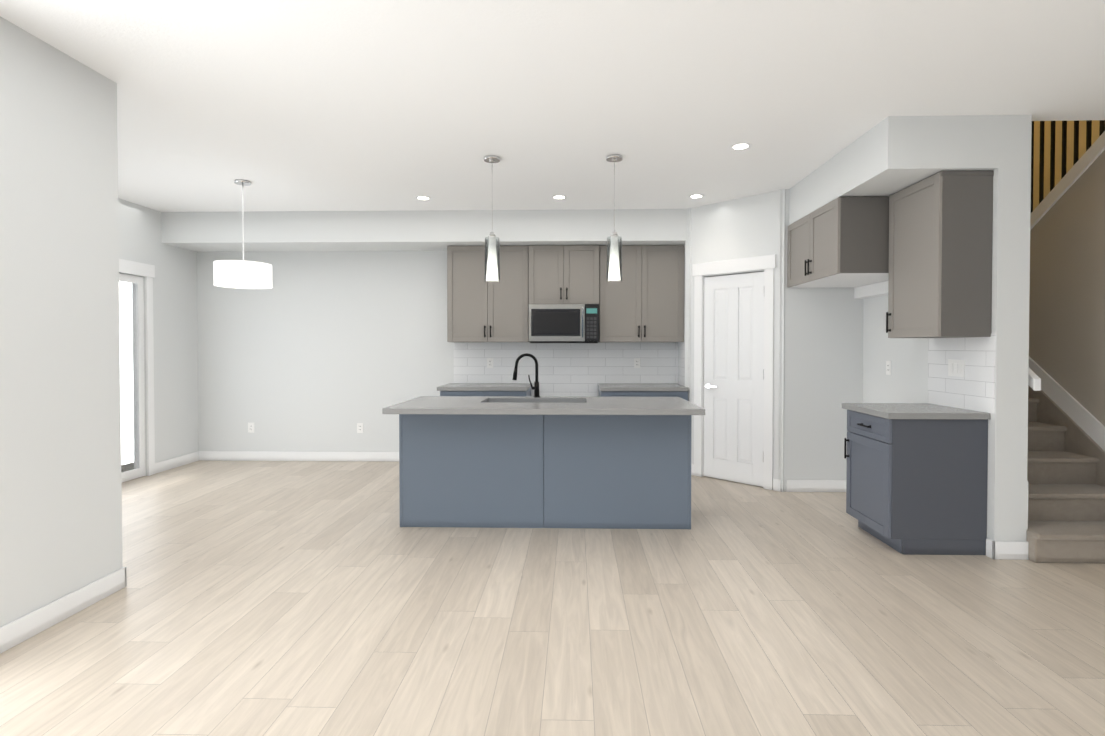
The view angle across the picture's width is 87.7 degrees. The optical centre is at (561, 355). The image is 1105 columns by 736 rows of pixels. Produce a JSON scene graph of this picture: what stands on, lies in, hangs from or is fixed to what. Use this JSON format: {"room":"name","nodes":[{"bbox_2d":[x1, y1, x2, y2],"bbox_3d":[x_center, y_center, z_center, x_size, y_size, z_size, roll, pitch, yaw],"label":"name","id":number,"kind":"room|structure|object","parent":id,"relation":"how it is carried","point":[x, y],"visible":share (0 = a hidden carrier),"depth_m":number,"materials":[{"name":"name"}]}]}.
{"room":"kitchen and dining room","nodes":[
{"label":"kitchen and dining room","id":0,"kind":"room"},
{"bbox_2d":[0,16,121,626],"bbox_3d":[-3.544,-0.054,-0.013,2.060,2.780,6.430,0,1,1],"label":"wall","id":1,"kind":"structure","parent":0,"point":[60,479],"depth_m":2.79,"materials":[{"name":"white paint"}]},
{"bbox_2d":[0,567,126,653],"bbox_3d":[-2.505,1.278,0.073,0.013,0.112,6.273,0,1,1],"label":"baseboard","id":2,"kind":"structure","parent":1,"relation":"attached to","point":[25,627],"depth_m":2.79,"materials":[{"name":"white wood"}]},
{"bbox_2d":[118,198,198,475],"bbox_3d":[-4.383,-0.129,4.891,0.140,2.780,3.735,0,1,1],"label":"wall","id":3,"kind":"structure","parent":0,"point":[175,335],"depth_m":6.27,"materials":[{"name":"white paint"}]},
{"bbox_2d":[119,273,145,482],"bbox_3d":[-4.360,0.229,5.033,0.098,2.052,1.822,0,1,1],"label":"patio door","id":4,"kind":"structure","parent":3,"relation":"in","point":[131,311],"depth_m":5.80,"materials":[{"name":"white"}]},
{"bbox_2d":[119,259,154,475],"bbox_3d":[-4.297,0.164,5.031,0.024,2.190,2.040,0,1,1],"label":"door frame","id":5,"kind":"structure","parent":3,"relation":"attached to","point":[147,271],"depth_m":5.97,"materials":[{"name":"white wood"}]},
{"bbox_2d":[155,451,199,473],"bbox_3d":[-4.268,1.182,6.406,0.013,0.112,0.710,0,1,1],"label":"baseboard","id":6,"kind":"structure","parent":3,"relation":"attached to","point":[182,460],"depth_m":6.38,"materials":[{"name":"white wood"}]},
{"bbox_2d":[197,251,677,451],"bbox_3d":[-0.701,-0.157,6.735,7.410,2.780,0.135,0,1,1],"label":"wall","id":7,"kind":"structure","parent":0,"point":[322,351],"depth_m":6.72,"materials":[{"name":"white paint"}]},
{"bbox_2d":[248,423,253,432],"bbox_3d":[-3.636,0.843,6.751,0.072,0.115,0.009,0,1,1],"label":"outlet","id":8,"kind":"object","parent":7,"relation":"attached to","point":[250,427],"visible":1,"depth_m":6.75,"materials":[{"name":"white plastic"}]},
{"bbox_2d":[200,451,398,461],"bbox_3d":[-2.782,1.177,6.733,2.970,0.112,0.013,0,1,1],"label":"baseboard","id":9,"kind":"structure","parent":7,"relation":"attached to","point":[204,455],"depth_m":6.74,"materials":[{"name":"white wood"}]},
{"bbox_2d":[357,423,362,432],"bbox_3d":[-2.347,0.843,6.719,0.072,0.115,0.009,0,1,1],"label":"outlet","id":10,"kind":"object","parent":7,"relation":"attached to","point":[359,427],"visible":1,"depth_m":6.72,"materials":[{"name":"white plastic"}]},
{"bbox_2d":[447,246,529,341],"bbox_3d":[-0.803,-0.681,6.470,0.898,1.055,0.365,0,1,1],"label":"upper cabinet","id":11,"kind":"object","parent":7,"relation":"attached to","point":[479,309],"visible":0.9,"depth_m":6.32,"materials":[{"name":"grey wood"}]},
{"bbox_2d":[529,245,598,303],"bbox_3d":[0.034,-0.885,6.431,0.773,0.645,0.395,0,1,1],"label":"upper cabinet","id":12,"kind":"object","parent":7,"relation":"attached to","point":[563,274],"visible":0.98,"depth_m":6.27,"materials":[{"name":"grey wood"}]},
{"bbox_2d":[529,304,598,342],"bbox_3d":[0.033,-0.350,6.405,0.759,0.419,0.465,0,1,1],"label":"over-the-range microwave","id":13,"kind":"object","parent":12,"relation":"attached to","point":[563,323],"visible":1,"depth_m":6.21,"materials":[{"name":"silver metal"}]},
{"bbox_2d":[454,342,677,396],"bbox_3d":[0.052,0.529,6.655,2.600,1.410,0.006,0,1,1],"label":"tile backsplash","id":14,"kind":"structure","parent":7,"relation":"attached to","point":[576,369],"depth_m":6.65,"materials":[{"name":"white tile"}]},
{"bbox_2d":[487,358,492,367],"bbox_3d":[-0.823,0.084,6.662,0.072,0.115,0.009,0,1,1],"label":"outlet","id":15,"kind":"object","parent":14,"relation":"attached to","point":[489,362],"visible":1,"depth_m":6.66,"materials":[{"name":"white plastic"}]},
{"bbox_2d":[634,358,639,367],"bbox_3d":[0.875,0.084,6.620,0.072,0.115,0.009,0,1,1],"label":"outlet","id":16,"kind":"object","parent":14,"relation":"attached to","point":[636,362],"visible":1,"depth_m":6.62,"materials":[{"name":"white plastic"}]},
{"bbox_2d":[598,245,683,341],"bbox_3d":[0.884,-0.680,6.428,0.923,1.055,0.365,0,1,1],"label":"upper cabinet","id":17,"kind":"object","parent":7,"relation":"attached to","point":[642,300],"visible":1,"depth_m":6.28,"materials":[{"name":"grey wood"}]},
{"bbox_2d":[0,461,1104,735],"bbox_3d":[0.195,1.349,1.751,9.450,0.080,10.100,0,1,1],"label":"floor","id":18,"kind":"structure","parent":0,"point":[292,599],"depth_m":2.73,"materials":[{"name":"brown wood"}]},
{"bbox_2d":[437,383,530,395],"bbox_3d":[-0.824,0.781,6.351,0.953,0.915,0.650,0,1,1],"label":"base cabinet","id":19,"kind":"object","parent":18,"relation":"on","point":[486,389],"visible":0.19,"depth_m":6.05,"materials":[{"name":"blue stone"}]},
{"bbox_2d":[399,416,691,528],"bbox_3d":[-0.115,0.829,4.549,2.150,0.876,0.635,0,1,1],"label":"kitchen island","id":20,"kind":"object","parent":18,"relation":"on","point":[543,462],"depth_m":4.24,"materials":[{"name":"blue-grey painted wood"},{"name":"grey quartz"}]},
{"bbox_2d":[382,400,704,415],"bbox_3d":[-0.120,0.377,4.135,2.200,0.040,0.440,0,1,1],"label":"island countertop","id":21,"kind":"structure","parent":20,"relation":"on","point":[409,407],"depth_m":3.94,"materials":[{"name":"grey stone"}]},
{"bbox_2d":[522,400,585,403],"bbox_3d":[-0.205,0.502,4.559,0.834,0.248,0.424,0,1,1],"label":"sink","id":22,"kind":"object","parent":21,"relation":"in","point":[523,401],"depth_m":4.75,"materials":[{"name":"silver metal"}]},
{"bbox_2d":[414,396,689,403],"bbox_3d":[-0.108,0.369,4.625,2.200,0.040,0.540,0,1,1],"label":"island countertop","id":23,"kind":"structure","parent":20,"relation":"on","point":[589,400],"depth_m":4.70,"materials":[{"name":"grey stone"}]},
{"bbox_2d":[512,353,539,396],"bbox_3d":[-0.289,0.163,4.796,0.227,0.368,0.086,0,1,1],"label":"faucet","id":24,"kind":"object","parent":23,"relation":"on","point":[535,388],"visible":1,"depth_m":4.79,"materials":[{"name":"black metal"}]},
{"bbox_2d":[598,383,688,400],"bbox_3d":[0.875,0.782,6.308,0.919,0.915,0.650,0,1,1],"label":"base cabinet","id":25,"kind":"object","parent":18,"relation":"on","point":[636,390],"visible":0.1,"depth_m":6.01,"materials":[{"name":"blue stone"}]},
{"bbox_2d":[842,403,989,554],"bbox_3d":[2.408,0.817,3.994,0.653,0.915,0.650,0,1,1],"label":"base cabinet","id":26,"kind":"object","parent":18,"relation":"on","point":[916,478],"visible":1,"depth_m":3.69,"materials":[{"name":"blue wood"}]},
{"bbox_2d":[1026,398,1104,562],"bbox_3d":[3.391,0.520,4.936,0.854,1.480,2.856,0,1,1],"label":"stair steps","id":27,"kind":"structure","parent":18,"relation":"on","point":[1066,508],"depth_m":3.80,"materials":[{"name":"beige carpet"}]},
{"bbox_2d":[0,0,1104,211],"bbox_3d":[0.195,-1.531,1.707,9.450,0.120,10.100,0,1,1],"label":"ceiling","id":28,"kind":"structure","parent":0,"point":[340,105],"depth_m":3.22,"materials":[{"name":"white paint"}]},
{"bbox_2d":[213,179,271,288],"bbox_3d":[-2.778,-1.063,5.029,0.450,0.914,0.450,0,1,1],"label":"drum pendant light","id":29,"kind":"object","parent":28,"relation":"hanging from","point":[241,274],"visible":1,"depth_m":4.88,"materials":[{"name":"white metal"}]},
{"bbox_2d":[415,196,431,199],"bbox_3d":[-1.334,-1.528,5.577,0.156,0.004,0.156,0,1,1],"label":"recessed light","id":30,"kind":"object","parent":28,"relation":"in","point":[423,198],"visible":1,"depth_m":5.58,"materials":[{"name":"white plastic"}]},
{"bbox_2d":[161,209,686,251],"bbox_3d":[-1.414,-1.377,6.379,5.720,0.330,0.575,0,1,1],"label":"soffit","id":31,"kind":"structure","parent":28,"relation":"attached to","point":[415,230],"depth_m":6.11,"materials":[{"name":"white paint"}]},
{"bbox_2d":[484,155,499,281],"bbox_3d":[-0.527,-1.041,4.400,0.124,0.939,0.124,0,1,1],"label":"pendant light","id":32,"kind":"object","parent":28,"relation":"hanging from","point":[491,271],"visible":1,"depth_m":4.38,"materials":[{"name":"white glass"}]},
{"bbox_2d":[551,195,566,198],"bbox_3d":[-0.019,-1.527,5.544,0.156,0.004,0.156,0,1,1],"label":"recessed light","id":33,"kind":"object","parent":28,"relation":"in","point":[559,197],"visible":1,"depth_m":5.55,"materials":[{"name":"white plastic"}]},
{"bbox_2d":[606,154,622,281],"bbox_3d":[0.405,-1.041,4.377,0.124,0.939,0.124,0,1,1],"label":"pendant light","id":34,"kind":"object","parent":28,"relation":"hanging from","point":[614,269],"visible":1,"depth_m":4.35,"materials":[{"name":"white glass"}]},
{"bbox_2d":[688,194,704,198],"bbox_3d":[1.295,-1.527,5.511,0.156,0.004,0.156,0,1,1],"label":"recessed light","id":35,"kind":"object","parent":28,"relation":"in","point":[694,196],"visible":1,"depth_m":5.51,"materials":[{"name":"white plastic"}]},
{"bbox_2d":[729,142,751,149],"bbox_3d":[1.291,-1.506,4.141,0.156,0.004,0.156,0,1,1],"label":"recessed light","id":36,"kind":"object","parent":28,"relation":"in","point":[741,146],"visible":1,"depth_m":4.14,"materials":[{"name":"white plastic"}]},
{"bbox_2d":[789,115,998,224],"bbox_3d":[2.409,-1.348,4.431,0.680,0.328,1.670,0,1,1],"label":"soffit","id":37,"kind":"structure","parent":28,"relation":"attached to","point":[888,156],"depth_m":3.61,"materials":[{"name":"white paint"}]},
{"bbox_2d":[680,208,691,401],"bbox_3d":[1.399,-0.151,6.308,0.110,2.780,0.615,0,1,1],"label":"wall","id":38,"kind":"structure","parent":0,"point":[690,238],"depth_m":6.00,"materials":[{"name":"white paint"}]},
{"bbox_2d":[678,340,688,386],"bbox_3d":[1.341,0.076,6.312,0.006,0.494,0.603,0,1,1],"label":"tile backsplash","id":39,"kind":"structure","parent":38,"relation":"attached to","point":[681,363],"depth_m":6.35,"materials":[{"name":"white tile"}]},
{"bbox_2d":[685,189,785,491],"bbox_3d":[1.713,-0.142,5.707,0.110,2.780,1.074,-1,1,-44],"label":"wall","id":40,"kind":"structure","parent":0,"point":[744,227],"depth_m":5.55,"materials":[{"name":"white paint"}]},
{"bbox_2d":[703,272,763,486],"bbox_3d":[1.687,0.222,5.660,0.093,2.038,0.671,-1,1,-44],"label":"pantry door","id":41,"kind":"structure","parent":40,"relation":"in","point":[733,374],"depth_m":5.66,"materials":[{"name":"white wood"}]},
{"bbox_2d":[692,254,775,489],"bbox_3d":[1.714,0.154,5.692,0.134,2.190,0.894,-1,1,-44],"label":"door frame","id":42,"kind":"structure","parent":40,"relation":"attached to","point":[766,264],"depth_m":5.54,"materials":[{"name":"white wood"}]},
{"bbox_2d":[778,189,863,491],"bbox_3d":[2.391,-0.136,5.345,0.760,2.780,0.120,0,1,1],"label":"wall","id":43,"kind":"structure","parent":0,"point":[823,354],"depth_m":5.29,"materials":[{"name":"white paint"}]},
{"bbox_2d":[786,480,845,491],"bbox_3d":[2.414,1.199,5.299,0.670,0.112,0.013,0,1,1],"label":"baseboard","id":44,"kind":"structure","parent":43,"relation":"attached to","point":[791,485],"depth_m":5.29,"materials":[{"name":"white wood"}]},
{"bbox_2d":[863,115,1031,541],"bbox_3d":[2.866,-1.543,5.137,0.200,5.600,3.110,0,1,1],"label":"wall","id":45,"kind":"structure","parent":0,"point":[906,381],"depth_m":3.61,"materials":[{"name":"white paint"}]},
{"bbox_2d":[787,197,888,287],"bbox_3d":[2.393,-0.900,4.761,0.723,0.565,1.016,0,1,1],"label":"upper cabinet","id":46,"kind":"object","parent":45,"relation":"attached to","point":[840,242],"visible":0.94,"depth_m":4.32,"materials":[{"name":"grey wood"}]},
{"bbox_2d":[854,281,887,297],"bbox_3d":[2.714,-0.566,4.765,0.084,0.098,1.009,0,1,1],"label":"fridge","id":47,"kind":"object","parent":45,"relation":"attached to","point":[874,290],"visible":0.43,"depth_m":4.97,"materials":[{"name":"white"}]},
{"bbox_2d":[886,361,890,374],"bbox_3d":[2.753,0.102,4.840,0.009,0.115,0.072,0,1,1],"label":"outlet","id":48,"kind":"object","parent":45,"relation":"attached to","point":[888,367],"visible":1,"depth_m":4.83,"materials":[{"name":"white plastic"}]},
{"bbox_2d":[886,170,993,337],"bbox_3d":[2.553,-0.649,3.938,0.363,1.049,0.598,0,1,1],"label":"upper cabinet","id":49,"kind":"object","parent":45,"relation":"attached to","point":[940,254],"visible":1,"depth_m":3.65,"materials":[{"name":"grey wood"}]},
{"bbox_2d":[928,334,995,413],"bbox_3d":[2.733,0.107,3.955,0.006,0.504,0.680,0,1,1],"label":"tile backsplash","id":50,"kind":"structure","parent":45,"relation":"attached to","point":[973,389],"depth_m":3.88,"materials":[{"name":"white tile"}]},
{"bbox_2d":[948,359,964,376],"bbox_3d":[2.724,0.085,3.970,0.010,0.115,0.164,0,1,1],"label":"switch plate","id":51,"kind":"object","parent":50,"relation":"attached to","point":[956,368],"visible":1,"depth_m":3.96,"materials":[{"name":"white plastic"}]},
{"bbox_2d":[1027,357,1034,528],"bbox_3d":[2.961,0.297,4.644,0.015,1.935,2.054,0,1,1],"label":"trim","id":52,"kind":"structure","parent":45,"relation":"attached to","point":[1031,393],"depth_m":4.63,"materials":[{"name":"white wood"}]},
{"bbox_2d":[1028,368,1040,390],"bbox_3d":[2.991,-0.453,4.477,0.078,1.317,1.764,0,1,1],"label":"stair handrail","id":53,"kind":"object","parent":45,"relation":"attached to","point":[1034,381],"visible":0.15,"depth_m":3.62,"materials":[{"name":"white wood"}]},
{"bbox_2d":[1033,120,1099,209],"bbox_3d":[4.786,-1.536,4.694,0.140,5.600,3.900,0,1,1],"label":"wall","id":54,"kind":"structure","parent":0,"point":[1070,141],"depth_m":5.49,"materials":[{"name":"beige"}]},
{"bbox_2d":[1029,150,1104,425],"bbox_3d":[3.875,-0.324,5.096,0.100,3.164,3.180,0,1,1],"label":"wall","id":55,"kind":"structure","parent":0,"point":[1067,302],"depth_m":4.26,"materials":[{"name":"beige paint"}]},
{"bbox_2d":[1030,131,1104,485],"bbox_3d":[3.856,-0.328,4.736,0.150,3.182,2.500,0,1,1],"label":"trim","id":56,"kind":"structure","parent":55,"relation":"attached to","point":[1058,404],"depth_m":4.27,"materials":[{"name":"white"}]},
{"bbox_2d":[1030,120,1104,213],"bbox_3d":[3.866,-1.629,4.711,0.060,2.477,2.410,0,1,1],"label":"rail","id":57,"kind":"object","parent":55,"relation":"on","point":[1064,151],"visible":0.06,"depth_m":4.51,"materials":[{"name":"black metal"}]}
]}

